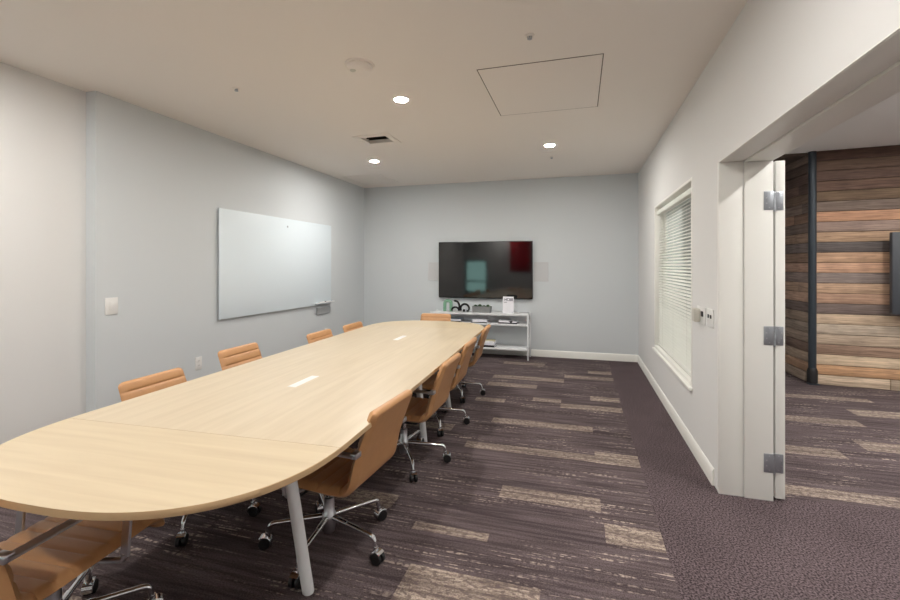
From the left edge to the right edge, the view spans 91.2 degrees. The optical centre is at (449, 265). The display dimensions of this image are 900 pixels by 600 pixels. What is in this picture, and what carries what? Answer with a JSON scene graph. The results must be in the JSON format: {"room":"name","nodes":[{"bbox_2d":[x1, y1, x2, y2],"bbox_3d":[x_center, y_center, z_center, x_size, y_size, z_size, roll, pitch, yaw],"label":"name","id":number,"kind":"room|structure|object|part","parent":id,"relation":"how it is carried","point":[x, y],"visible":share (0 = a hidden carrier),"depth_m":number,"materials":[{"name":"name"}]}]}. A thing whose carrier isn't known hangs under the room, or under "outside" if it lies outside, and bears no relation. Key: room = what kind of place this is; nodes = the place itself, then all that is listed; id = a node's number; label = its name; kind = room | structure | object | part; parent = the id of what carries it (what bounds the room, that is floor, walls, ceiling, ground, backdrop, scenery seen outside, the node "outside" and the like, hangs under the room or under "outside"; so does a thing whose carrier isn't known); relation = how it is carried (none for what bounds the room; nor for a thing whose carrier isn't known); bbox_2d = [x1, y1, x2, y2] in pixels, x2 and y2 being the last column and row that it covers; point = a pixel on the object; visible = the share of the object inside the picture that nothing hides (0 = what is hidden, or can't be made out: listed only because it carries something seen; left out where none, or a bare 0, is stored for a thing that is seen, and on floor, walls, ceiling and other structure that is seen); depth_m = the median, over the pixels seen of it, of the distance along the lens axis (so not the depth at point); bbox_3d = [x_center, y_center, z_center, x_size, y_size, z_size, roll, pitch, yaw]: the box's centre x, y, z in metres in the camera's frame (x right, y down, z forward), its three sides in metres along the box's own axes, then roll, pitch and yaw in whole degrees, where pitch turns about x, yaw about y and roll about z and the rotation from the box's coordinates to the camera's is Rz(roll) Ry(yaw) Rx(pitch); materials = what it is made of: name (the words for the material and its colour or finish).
{"room":"conference room","nodes":[
{"label":"conference room","id":0,"kind":"room"},
{"bbox_2d":[0,62,85,444],"bbox_3d":[-3.970,0.022,2.258,1.510,2.756,2.900,0,0,16],"label":"wall","id":1,"kind":"structure","parent":0,"point":[43,120],"depth_m":3.14,"materials":[{"name":"white paint"}]},
{"bbox_2d":[86,91,363,412],"bbox_3d":[-2.189,0.022,5.561,0.150,2.756,4.440,0,0,16],"label":"wall","id":2,"kind":"structure","parent":0,"point":[157,185],"depth_m":4.08,"materials":[{"name":"white paint"}]},
{"bbox_2d":[105,297,117,314],"bbox_3d":[-2.703,0.320,3.523,0.010,0.135,0.100,0,0,16],"label":"light switch","id":3,"kind":"object","parent":2,"relation":"attached to","point":[111,304],"visible":1,"depth_m":3.52,"materials":[{"name":"white plastic"}]},
{"bbox_2d":[195,356,201,369],"bbox_3d":[-2.467,0.955,4.329,0.009,0.125,0.078,0,0,16],"label":"wall outlet","id":4,"kind":"object","parent":2,"relation":"attached to","point":[198,360],"visible":1,"depth_m":4.33,"materials":[{"name":"white plastic"}]},
{"bbox_2d":[218,208,334,319],"bbox_3d":[-2.064,-0.022,5.568,0.084,1.155,2.145,0,0,16],"label":"whiteboard","id":5,"kind":"object","parent":2,"relation":"attached to","point":[266,264],"visible":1,"depth_m":5.26,"materials":[{"name":"white glass"}]},
{"bbox_2d":[316,306,329,314],"bbox_3d":[-1.845,0.645,6.429,0.022,0.096,0.340,0,0,16],"label":"wall bracket","id":6,"kind":"object","parent":2,"relation":"attached to","point":[321,310],"visible":1,"depth_m":6.38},
{"bbox_2d":[0,352,899,599],"bbox_3d":[1.220,1.460,2.560,11.500,0.120,10.800,0,0,16],"label":"floor","id":7,"kind":"structure","parent":0,"point":[568,478],"depth_m":2.43,"materials":[{"name":"carpet"}]},
{"bbox_2d":[0,511,164,599],"bbox_3d":[-1.449,1.023,1.555,0.654,0.753,0.675,0,0,12],"label":"office chair","id":8,"kind":"object","parent":7,"relation":"on","point":[37,561],"visible":0.81,"depth_m":1.57,"materials":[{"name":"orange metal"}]},
{"bbox_3d":[-1.496,0.847,1.313,0.442,0.400,0.182,0,0,12],"label":"backrest","id":9,"kind":"part","parent":8,"relation":"part of","materials":[{"name":"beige leather"}]},
{"bbox_3d":[-1.703,0.934,1.537,0.036,0.233,0.376,0,0,12],"label":"armrest","id":10,"kind":"part","parent":8,"relation":"part of","materials":[{"name":"silver metal"}]},
{"bbox_3d":[-1.214,0.934,1.430,0.036,0.233,0.376,0,0,12],"label":"armrest","id":11,"kind":"part","parent":8,"relation":"part of","materials":[{"name":"silver metal"}]},
{"bbox_3d":[-1.492,1.289,1.752,0.029,0.087,0.280,0,0,-20],"label":"leg","id":12,"kind":"part","parent":8,"relation":"part of","materials":[{"name":"silver metal"}]},
{"bbox_2d":[81,576,97,594],"bbox_3d":[-1.537,1.349,1.880,0.042,0.058,0.060,0,0,-20],"label":"hood","id":13,"kind":"object","parent":8,"relation":"attached to","point":[90,584],"depth_m":1.86,"materials":[{"name":"silver metal"}]},
{"bbox_3d":[-1.288,1.066,1.603,0.239,0.049,0.021,0,0,3],"label":"cross arm","id":14,"kind":"part","parent":8,"relation":"part of","materials":[{"name":"silver metal"}]},
{"bbox_3d":[-1.301,1.289,1.696,0.280,0.087,0.029,0,0,-38],"label":"leg","id":15,"kind":"part","parent":8,"relation":"part of","materials":[{"name":"silver metal"}]},
{"bbox_2d":[148,592,162,599],"bbox_3d":[-1.194,1.349,1.779,0.060,0.058,0.042,0,0,-38],"label":"hood","id":16,"kind":"object","parent":8,"relation":"attached to","point":[151,595],"depth_m":1.77,"materials":[{"name":"silver metal"}]},
{"bbox_2d":[118,368,260,546],"bbox_3d":[-1.427,1.019,2.542,0.728,0.761,0.636,0,0,20],"label":"office chair","id":17,"kind":"object","parent":7,"relation":"on","point":[137,387],"visible":0.21,"depth_m":2.48,"materials":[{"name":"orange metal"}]},
{"bbox_3d":[-1.682,0.839,2.583,0.182,0.400,0.442,0,0,14],"label":"backrest","id":18,"kind":"part","parent":17,"relation":"part of","materials":[{"name":"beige leather"}]},
{"bbox_2d":[176,528,188,537],"bbox_3d":[-1.343,1.349,2.213,0.042,0.058,0.060,0,0,-12],"label":"hood","id":19,"kind":"object","parent":17,"relation":"attached to","point":[183,533],"depth_m":2.21,"materials":[{"name":"silver metal"}]},
{"bbox_3d":[-1.371,1.289,2.346,0.029,0.087,0.280,0,0,-12],"label":"leg","id":20,"kind":"part","parent":17,"relation":"part of","materials":[{"name":"silver metal"}]},
{"bbox_2d":[247,501,259,512],"bbox_3d":[-1.102,1.349,2.478,0.060,0.058,0.042,0,0,6],"label":"hood","id":21,"kind":"object","parent":17,"relation":"attached to","point":[254,507],"depth_m":2.46,"materials":[{"name":"silver metal"}]},
{"bbox_2d":[218,342,261,369],"bbox_3d":[-1.303,1.006,3.272,0.683,0.788,0.651,0,0,14],"label":"office chair","id":22,"kind":"object","parent":7,"relation":"on","point":[239,355],"visible":0.11,"depth_m":3.31,"materials":[{"name":"orange leather"}]},
{"bbox_2d":[0,320,483,595],"bbox_3d":[-0.672,1.038,3.361,1.336,0.723,4.340,0,0,14],"label":"conference table","id":23,"kind":"object","parent":7,"relation":"on","point":[253,429],"visible":0.85,"depth_m":1.80,"materials":[{"name":"brown wood"}]},
{"bbox_3d":[-0.675,1.054,1.923,0.204,0.685,0.054,0,0,26],"label":"leg","id":24,"kind":"part","parent":23,"relation":"part of","materials":[{"name":"white metal"}]},
{"bbox_3d":[-0.241,1.054,3.522,0.143,0.685,0.053,0,0,41],"label":"leg","id":25,"kind":"part","parent":23,"relation":"part of","materials":[{"name":"white metal"}]},
{"bbox_3d":[-0.055,1.054,4.320,0.140,0.685,0.053,0,0,-13],"label":"leg","id":26,"kind":"part","parent":23,"relation":"part of","materials":[{"name":"white metal"}]},
{"bbox_2d":[306,329,332,343],"bbox_3d":[-0.948,1.013,4.141,0.686,0.773,0.649,0,0,14],"label":"office chair","id":27,"kind":"object","parent":7,"relation":"on","point":[323,334],"visible":0.07,"depth_m":4.18,"materials":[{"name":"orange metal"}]},
{"bbox_2d":[258,389,412,588],"bbox_3d":[-0.585,1.018,2.202,0.690,0.763,0.646,0,0,19],"label":"office chair","id":28,"kind":"object","parent":7,"relation":"on","point":[341,476],"visible":0.79,"depth_m":2.10,"materials":[{"name":"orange leather"}]},
{"bbox_2d":[259,531,273,544],"bbox_3d":[-0.913,1.349,2.191,0.060,0.058,0.042,0,0,-7],"label":"hood","id":29,"kind":"object","parent":28,"relation":"attached to","point":[266,538],"depth_m":2.18,"materials":[{"name":"silver metal"}]},
{"bbox_2d":[289,568,298,578],"bbox_3d":[-0.670,1.349,1.928,0.042,0.058,0.060,0,0,11],"label":"hood","id":30,"kind":"object","parent":28,"relation":"attached to","point":[295,574],"depth_m":1.91,"materials":[{"name":"silver metal"}]},
{"bbox_3d":[-0.778,1.289,2.207,0.280,0.087,0.029,0,0,-7],"label":"leg","id":31,"kind":"part","parent":28,"relation":"part of","materials":[{"name":"silver metal"}]},
{"bbox_3d":[-0.643,1.289,2.061,0.029,0.087,0.280,0,0,11],"label":"leg","id":32,"kind":"part","parent":28,"relation":"part of","materials":[{"name":"silver metal"}]},
{"bbox_3d":[-0.587,0.924,1.954,0.376,0.233,0.036,0,0,19],"label":"armrest","id":33,"kind":"part","parent":28,"relation":"part of","materials":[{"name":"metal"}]},
{"bbox_2d":[316,500,323,511],"bbox_3d":[-0.737,1.349,2.503,0.042,0.058,0.060,0,0,-25],"label":"hood","id":34,"kind":"object","parent":28,"relation":"attached to","point":[319,506],"depth_m":2.48,"materials":[{"name":"silver metal"}]},
{"bbox_3d":[-0.681,1.289,2.380,0.029,0.087,0.280,0,0,-25],"label":"leg","id":35,"kind":"part","parent":28,"relation":"part of","materials":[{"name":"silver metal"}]},
{"bbox_3d":[-0.649,1.022,2.240,0.483,0.076,0.442,0,0,19],"label":"seat","id":36,"kind":"part","parent":28,"relation":"part of","materials":[{"name":"beige leather"}]},
{"bbox_3d":[-0.463,1.289,2.144,0.280,0.087,0.029,0,0,29],"label":"leg","id":37,"kind":"part","parent":28,"relation":"part of","materials":[{"name":"silver metal"}]},
{"bbox_3d":[-0.486,1.289,2.341,0.280,0.087,0.029,0,0,-43],"label":"leg","id":38,"kind":"part","parent":28,"relation":"part of","materials":[{"name":"silver metal"}]},
{"bbox_3d":[-0.340,0.837,2.132,0.182,0.400,0.442,0,0,19],"label":"backrest","id":39,"kind":"part","parent":28,"relation":"part of","materials":[{"name":"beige leather"}]},
{"bbox_2d":[369,546,383,558],"bbox_3d":[-0.345,1.349,2.077,0.060,0.058,0.042,0,0,29],"label":"hood","id":40,"kind":"object","parent":28,"relation":"attached to","point":[377,553],"depth_m":2.07,"materials":[{"name":"silver metal"}]},
{"bbox_2d":[374,506,385,518],"bbox_3d":[-0.386,1.349,2.433,0.060,0.058,0.042,0,0,-43],"label":"hood","id":41,"kind":"object","parent":28,"relation":"attached to","point":[379,513],"depth_m":2.42,"materials":[{"name":"silver metal"}]},
{"bbox_2d":[343,321,362,332],"bbox_3d":[-0.758,1.013,4.751,0.678,0.773,0.653,0,0,14],"label":"office chair","id":42,"kind":"object","parent":7,"relation":"on","point":[356,325],"visible":0.09,"depth_m":4.77,"materials":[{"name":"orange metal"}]},
{"bbox_2d":[397,353,460,482],"bbox_3d":[-0.299,1.017,3.171,0.702,0.765,0.630,0,0,16],"label":"office chair","id":43,"kind":"object","parent":7,"relation":"on","point":[419,410],"visible":0.57,"depth_m":3.05,"materials":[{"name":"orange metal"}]},
{"bbox_3d":[-0.279,1.289,2.994,0.029,0.087,0.280,0,0,-18],"label":"leg","id":44,"kind":"part","parent":43,"relation":"part of","materials":[{"name":"silver metal"}]},
{"bbox_2d":[409,469,416,475],"bbox_3d":[-0.238,1.349,2.865,0.042,0.058,0.060,0,0,-18],"label":"hood","id":45,"kind":"object","parent":43,"relation":"attached to","point":[413,473],"depth_m":2.85,"materials":[{"name":"silver metal"}]},
{"bbox_3d":[-0.277,1.289,3.316,0.029,0.087,0.280,0,0,18],"label":"leg","id":46,"kind":"part","parent":43,"relation":"part of","materials":[{"name":"silver metal"}]},
{"bbox_3d":[-0.370,1.020,3.167,0.483,0.076,0.442,0,0,16],"label":"seat","id":47,"kind":"part","parent":43,"relation":"part of","materials":[{"name":"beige leather"}]},
{"bbox_3d":[-0.293,0.922,2.884,0.376,0.233,0.036,0,0,16],"label":"armrest","id":48,"kind":"part","parent":43,"relation":"part of","materials":[{"name":"silver metal"}]},
{"bbox_3d":[-0.162,1.289,3.155,0.280,0.087,0.029,0,0,0],"label":"leg","id":49,"kind":"part","parent":43,"relation":"part of","materials":[{"name":"silver metal"}]},
{"bbox_3d":[-0.056,0.835,3.075,0.182,0.400,0.442,0,0,16],"label":"backrest","id":50,"kind":"part","parent":43,"relation":"part of","materials":[{"name":"beige leather"}]},
{"bbox_2d":[442,451,450,459],"bbox_3d":[-0.026,1.349,3.154,0.060,0.058,0.042,0,0,0],"label":"hood","id":51,"kind":"object","parent":43,"relation":"attached to","point":[446,455],"depth_m":3.13,"materials":[{"name":"silver metal"}]},
{"bbox_2d":[420,313,450,320],"bbox_3d":[-0.260,1.023,5.688,0.649,0.753,0.686,0,0,14],"label":"office chair","id":52,"kind":"object","parent":7,"relation":"on","point":[424,316],"visible":0.02,"depth_m":5.97,"materials":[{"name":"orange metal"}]},
{"bbox_2d":[401,337,476,436],"bbox_3d":[-0.129,1.023,3.934,0.695,0.753,0.641,0,0,14],"label":"office chair","id":53,"kind":"object","parent":7,"relation":"on","point":[466,354],"visible":0.53,"depth_m":3.77,"materials":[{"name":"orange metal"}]},
{"bbox_3d":[-0.202,1.032,3.934,0.483,0.076,0.442,0,0,14],"label":"seat","id":54,"kind":"part","parent":53,"relation":"part of","materials":[{"name":"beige leather"}]},
{"bbox_3d":[-0.117,1.289,3.761,0.029,0.087,0.280,0,0,-16],"label":"leg","id":55,"kind":"part","parent":53,"relation":"part of","materials":[{"name":"silver metal"}]},
{"bbox_3d":[0.006,1.289,3.917,0.280,0.087,0.029,0,0,2],"label":"leg","id":56,"kind":"part","parent":53,"relation":"part of","materials":[{"name":"silver metal"}]},
{"bbox_3d":[0.115,0.847,3.853,0.182,0.400,0.442,0,0,14],"label":"backrest","id":57,"kind":"part","parent":53,"relation":"part of","materials":[{"name":"beige leather"}]},
{"bbox_2d":[426,324,490,402],"bbox_3d":[0.083,1.023,4.806,0.688,0.753,0.648,0,0,12],"label":"office chair","id":58,"kind":"object","parent":7,"relation":"on","point":[479,348],"visible":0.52,"depth_m":4.61,"materials":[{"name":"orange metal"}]},
{"bbox_3d":[0.216,1.289,4.791,0.280,0.087,0.029,0,0,3],"label":"leg","id":59,"kind":"part","parent":58,"relation":"part of","materials":[{"name":"silver metal"}]},
{"bbox_3d":[0.327,0.847,4.739,0.182,0.400,0.442,0,0,12],"label":"backrest","id":60,"kind":"part","parent":58,"relation":"part of","materials":[{"name":"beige leather"}]},
{"bbox_2d":[430,310,530,360],"bbox_3d":[0.470,1.058,6.881,1.535,0.685,0.330,0,0,16],"label":"console shelf","id":61,"kind":"object","parent":7,"relation":"on","point":[524,318],"visible":0.69,"depth_m":6.80,"materials":[{"name":"white metal"}]},
{"bbox_2d":[443,299,452,310],"bbox_3d":[-0.033,0.624,7.033,0.156,0.191,0.051,0,0,16],"label":"ornament","id":62,"kind":"object","parent":61,"relation":"on","point":[446,300],"visible":0.98,"depth_m":7.01,"materials":[{"name":"green ceramic"}]},
{"bbox_2d":[451,300,459,310],"bbox_3d":[0.088,0.617,6.936,0.158,0.176,0.034,0,0,16],"label":"ornament","id":63,"kind":"object","parent":61,"relation":"on","point":[458,303],"visible":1,"depth_m":6.92,"materials":[{"name":"black metal"}]},
{"bbox_2d":[460,303,469,311],"bbox_3d":[0.233,0.650,6.914,0.169,0.140,0.044,0,0,16],"label":"ornament","id":64,"kind":"object","parent":61,"relation":"on","point":[466,304],"visible":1,"depth_m":6.90,"materials":[{"name":"black metal"}]},
{"bbox_2d":[472,304,491,312],"bbox_3d":[0.496,0.657,6.847,0.290,0.126,0.110,0,0,16],"label":"planter","id":65,"kind":"object","parent":61,"relation":"on","point":[477,309],"visible":1,"depth_m":6.80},
{"bbox_3d":[0.514,0.807,7.030,1.490,0.121,0.006,0,0,16],"label":"panel","id":66,"kind":"part","parent":61,"relation":"part of","materials":[{"name":"white metal"}]},
{"bbox_2d":[503,297,513,313],"bbox_3d":[0.890,0.593,6.714,0.164,0.254,0.073,0,0,16],"label":"sign card","id":67,"kind":"object","parent":61,"relation":"on","point":[508,302],"visible":1,"depth_m":6.69,"materials":[{"name":"white paper"}]},
{"bbox_3d":[1.153,1.058,6.521,0.022,0.685,0.022,0,0,16],"label":"leg","id":68,"kind":"part","parent":61,"relation":"part of","materials":[{"name":"white metal"}]},
{"bbox_3d":[1.239,1.058,6.815,0.022,0.685,0.022,0,0,16],"label":"leg","id":69,"kind":"part","parent":61,"relation":"part of","materials":[{"name":"white metal"}]},
{"bbox_3d":[0.570,1.220,6.815,0.270,0.030,0.220,0,0,16],"label":"binder","id":70,"kind":"object","parent":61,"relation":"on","visible":0},
{"bbox_2d":[484,341,495,344],"bbox_3d":[0.570,1.182,6.815,0.260,0.045,0.200,0,0,15],"label":"book","id":71,"kind":"object","parent":70,"relation":"on","point":[485,343],"visible":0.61,"depth_m":6.71,"materials":[{"name":"white paper"}]},
{"bbox_2d":[485,339,495,341],"bbox_3d":[0.621,1.151,6.810,0.150,0.016,0.160,0,0,13],"label":"notepad","id":72,"kind":"object","parent":71,"relation":"on","point":[487,340],"visible":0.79,"depth_m":6.77,"materials":[{"name":"white paper"}]},
{"bbox_3d":[0.844,0.861,6.735,0.200,0.018,0.180,0,0,13],"label":"book","id":73,"kind":"object","parent":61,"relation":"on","visible":0},
{"bbox_2d":[499,319,511,322],"bbox_3d":[0.844,0.838,6.735,0.170,0.028,0.170,0,0,20],"label":"magazine","id":74,"kind":"object","parent":73,"relation":"on","point":[500,320],"visible":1,"depth_m":6.67,"materials":[{"name":"white paper"}]},
{"bbox_3d":[0.472,0.863,6.833,0.250,0.014,0.200,0,0,19],"label":"book","id":75,"kind":"object","parent":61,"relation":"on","visible":0},
{"bbox_2d":[472,318,488,321],"bbox_3d":[0.476,0.839,6.832,0.230,0.034,0.190,0,0,14],"label":"magazine","id":76,"kind":"object","parent":75,"relation":"on","point":[474,319],"visible":1,"depth_m":6.77,"materials":[{"name":"white paper"}]},
{"bbox_3d":[0.062,0.861,6.964,0.270,0.018,0.200,0,0,16],"label":"book","id":77,"kind":"object","parent":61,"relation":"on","visible":0},
{"bbox_2d":[451,317,463,320],"bbox_3d":[0.068,0.839,6.967,0.260,0.026,0.190,0,0,15],"label":"book","id":78,"kind":"object","parent":77,"relation":"on","point":[452,318],"visible":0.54,"depth_m":6.88,"materials":[{"name":"white paper"}]},
{"bbox_2d":[806,151,819,384],"bbox_3d":[4.302,0.022,5.235,0.110,2.756,0.107,0,0,16],"label":"steel post","id":79,"kind":"object","parent":7,"relation":"on","point":[812,372],"visible":1,"depth_m":5.21,"materials":[{"name":"black metal"}]},
{"bbox_2d":[0,0,899,187],"bbox_3d":[1.220,-1.416,2.560,11.500,0.180,10.800,0,0,16],"label":"ceiling","id":80,"kind":"structure","parent":0,"point":[297,100],"depth_m":3.07,"materials":[{"name":"white paint"}]},
{"bbox_2d":[344,58,374,74],"bbox_3d":[-0.609,-1.330,2.971,0.200,0.052,0.200,0,0,16],"label":"smoke detector","id":81,"kind":"object","parent":80,"relation":"attached to","point":[359,66],"visible":1,"depth_m":2.92,"materials":[{"name":"white paint"}]},
{"bbox_2d":[352,133,400,145],"bbox_3d":[-0.777,-1.373,4.724,0.410,0.050,0.350,0,0,16],"label":"ceiling vent","id":82,"kind":"object","parent":80,"relation":"in","point":[385,135],"visible":0.98,"depth_m":4.74,"materials":[{"name":"white metal"}]},
{"bbox_2d":[392,96,409,102],"bbox_3d":[-0.397,-1.353,3.587,0.144,0.007,0.144,0,0,16],"label":"recessed light","id":83,"kind":"object","parent":80,"relation":"in","point":[400,99],"visible":1,"depth_m":3.58,"materials":[{"name":"white plastic"}]},
{"bbox_2d":[395,98,406,101],"bbox_3d":[-0.397,-1.353,3.587,0.100,0.005,0.100,0,0,16],"label":"diffuser","id":84,"kind":"object","parent":83,"relation":"attached to","point":[396,99],"depth_m":3.59,"materials":[{"name":"white plastic"}]},
{"bbox_2d":[525,33,533,39],"bbox_3d":[0.469,-1.345,2.593,0.056,0.022,0.056,0,0,16],"label":"sprinkler head","id":85,"kind":"object","parent":80,"relation":"attached to","point":[529,36],"visible":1,"depth_m":2.59},
{"bbox_2d":[477,53,603,115],"bbox_3d":[0.719,-1.355,3.395,0.832,0.003,0.972,0,0,16],"label":"access panel","id":86,"kind":"object","parent":80,"relation":"attached to","point":[573,82],"visible":1,"depth_m":3.31,"materials":[{"name":"white paint"}]},
{"bbox_2d":[543,143,555,146],"bbox_3d":[1.117,-1.353,4.946,0.144,0.007,0.144,0,0,16],"label":"recessed light","id":87,"kind":"object","parent":80,"relation":"in","point":[548,144],"visible":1,"depth_m":4.94,"materials":[{"name":"white plastic"}]},
{"bbox_2d":[364,173,637,354],"bbox_3d":[0.010,0.022,7.307,6.308,2.756,0.150,0,0,16],"label":"wall","id":88,"kind":"structure","parent":0,"point":[585,228],"depth_m":6.84,"materials":[{"name":"white paint"}]},
{"bbox_2d":[428,262,438,280],"bbox_3d":[-0.266,0.090,7.304,0.200,0.300,0.012,0,0,16],"label":"wall speaker","id":89,"kind":"object","parent":88,"relation":"attached to","point":[433,267],"visible":1,"depth_m":7.30,"materials":[{"name":"grey plastic"}]},
{"bbox_2d":[439,241,532,298],"bbox_3d":[0.552,0.062,7.037,1.520,0.905,0.063,0,0,16],"label":"television","id":90,"kind":"object","parent":88,"relation":"attached to","point":[485,269],"visible":1,"depth_m":7.00,"materials":[{"name":"black"}]},
{"bbox_2d":[534,262,547,281],"bbox_3d":[1.409,0.090,6.813,0.220,0.300,0.012,0,0,16],"label":"wall speaker","id":91,"kind":"object","parent":88,"relation":"attached to","point":[540,268],"visible":1,"depth_m":6.81,"materials":[{"name":"grey plastic"}]},
{"bbox_2d":[460,349,637,361],"bbox_3d":[0.624,1.347,7.042,4.416,0.105,0.014,0,0,16],"label":"baseboard","id":92,"kind":"structure","parent":88,"relation":"attached to","point":[539,353],"depth_m":6.69,"materials":[{"name":"white paint"}]},
{"bbox_2d":[638,0,899,496],"bbox_3d":[1.567,0.022,1.906,0.282,2.756,9.340,0,0,16],"label":"wall","id":93,"kind":"structure","parent":0,"point":[774,54],"depth_m":2.71,"materials":[{"name":"white paint"}]},
{"bbox_2d":[652,177,692,390],"bbox_3d":[2.143,0.136,4.186,0.155,1.632,1.770,0,0,16],"label":"window","id":94,"kind":"structure","parent":93,"relation":"in","point":[673,366],"depth_m":4.46,"materials":[{"name":"white paint"}]},
{"bbox_3d":[2.198,0.120,4.170,0.040,1.560,1.692,0,0,16],"label":"frame","id":95,"kind":"part","parent":94,"relation":"part of","materials":[{"name":"white paint"}]},
{"bbox_3d":[2.124,0.940,4.192,0.115,0.024,1.770,0,0,16],"label":"sill","id":96,"kind":"part","parent":94,"relation":"part of","materials":[{"name":"white paint"}]},
{"bbox_2d":[657,188,690,376],"bbox_3d":[2.136,0.136,4.188,0.056,1.512,1.676,0,0,16],"label":"window blind","id":97,"kind":"object","parent":94,"relation":"attached to","point":[675,335],"visible":0.73,"depth_m":4.11,"materials":[{"name":"white plastic"}]},
{"bbox_3d":[2.275,0.140,4.721,0.002,1.480,0.002,0,0,16],"label":"ladder cord","id":98,"kind":"part","parent":97,"relation":"part of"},
{"bbox_3d":[2.136,0.882,4.188,0.036,0.020,1.672,0,0,16],"label":"rail","id":99,"kind":"part","parent":97,"relation":"part of","materials":[{"name":"white plastic"}]},
{"bbox_3d":[1.966,0.140,3.665,0.002,1.480,0.002,0,0,16],"label":"ladder cord","id":100,"kind":"part","parent":97,"relation":"part of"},
{"bbox_3d":[2.199,0.120,4.170,0.006,1.470,1.610,0,0,16],"label":"pane","id":101,"kind":"part","parent":94,"relation":"part of","materials":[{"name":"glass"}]},
{"bbox_2d":[637,355,713,485],"bbox_3d":[2.208,1.347,4.620,0.014,0.105,3.770,0,0,16],"label":"baseboard","id":102,"kind":"structure","parent":93,"relation":"attached to","point":[704,463],"depth_m":3.61,"materials":[{"name":"white paint"}]},
{"bbox_2d":[692,305,705,324],"bbox_3d":[1.745,0.345,3.104,0.050,0.120,0.200,0,0,16],"label":"thermostat","id":103,"kind":"object","parent":93,"relation":"attached to","point":[699,313],"visible":1,"depth_m":3.11,"materials":[{"name":"white plastic"}]},
{"bbox_3d":[1.766,0.345,3.098,0.006,0.120,0.200,0,0,16],"label":"plate","id":104,"kind":"part","parent":103,"relation":"part of","materials":[{"name":"white plastic"}]},
{"bbox_2d":[707,308,713,327],"bbox_3d":[1.699,0.340,2.883,0.013,0.120,0.130,0,0,16],"label":"light switch","id":105,"kind":"object","parent":93,"relation":"attached to","point":[710,312],"visible":1,"depth_m":2.87,"materials":[{"name":"white plastic"}]},
{"bbox_2d":[764,160,784,498],"bbox_3d":[2.092,0.380,3.043,0.121,2.016,0.922,0,0,20],"label":"door","id":106,"kind":"structure","parent":93,"relation":"in","point":[774,200],"depth_m":2.63,"materials":[{"name":"white paint"}]},
{"bbox_2d":[718,27,899,500],"bbox_3d":[1.535,0.379,1.804,0.286,2.043,1.854,0,0,16],"label":"trim","id":107,"kind":"structure","parent":93,"relation":"attached to","point":[758,175],"depth_m":2.65,"materials":[{"name":"white paint"}]},
{"bbox_2d":[785,153,807,380],"bbox_3d":[4.553,0.022,6.086,0.106,2.756,1.721,0,0,14],"label":"wall","id":108,"kind":"structure","parent":0,"point":[796,172],"depth_m":5.54,"materials":[{"name":"brown wood"}]},
{"bbox_2d":[817,145,899,390],"bbox_3d":[5.883,0.022,4.629,3.318,2.756,0.106,0,0,22],"label":"planks","id":109,"kind":"object","parent":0,"point":[858,189],"visible":0.99,"depth_m":5.07,"materials":[{"name":"brown wood"}]},
{"bbox_2d":[890,232,899,314],"bbox_3d":[5.596,0.080,4.572,1.600,0.900,0.137,0,0,22],"label":"wall screen","id":110,"kind":"object","parent":109,"relation":"attached to","point":[894,236],"visible":1,"depth_m":4.80,"materials":[{"name":"black"}]}
]}

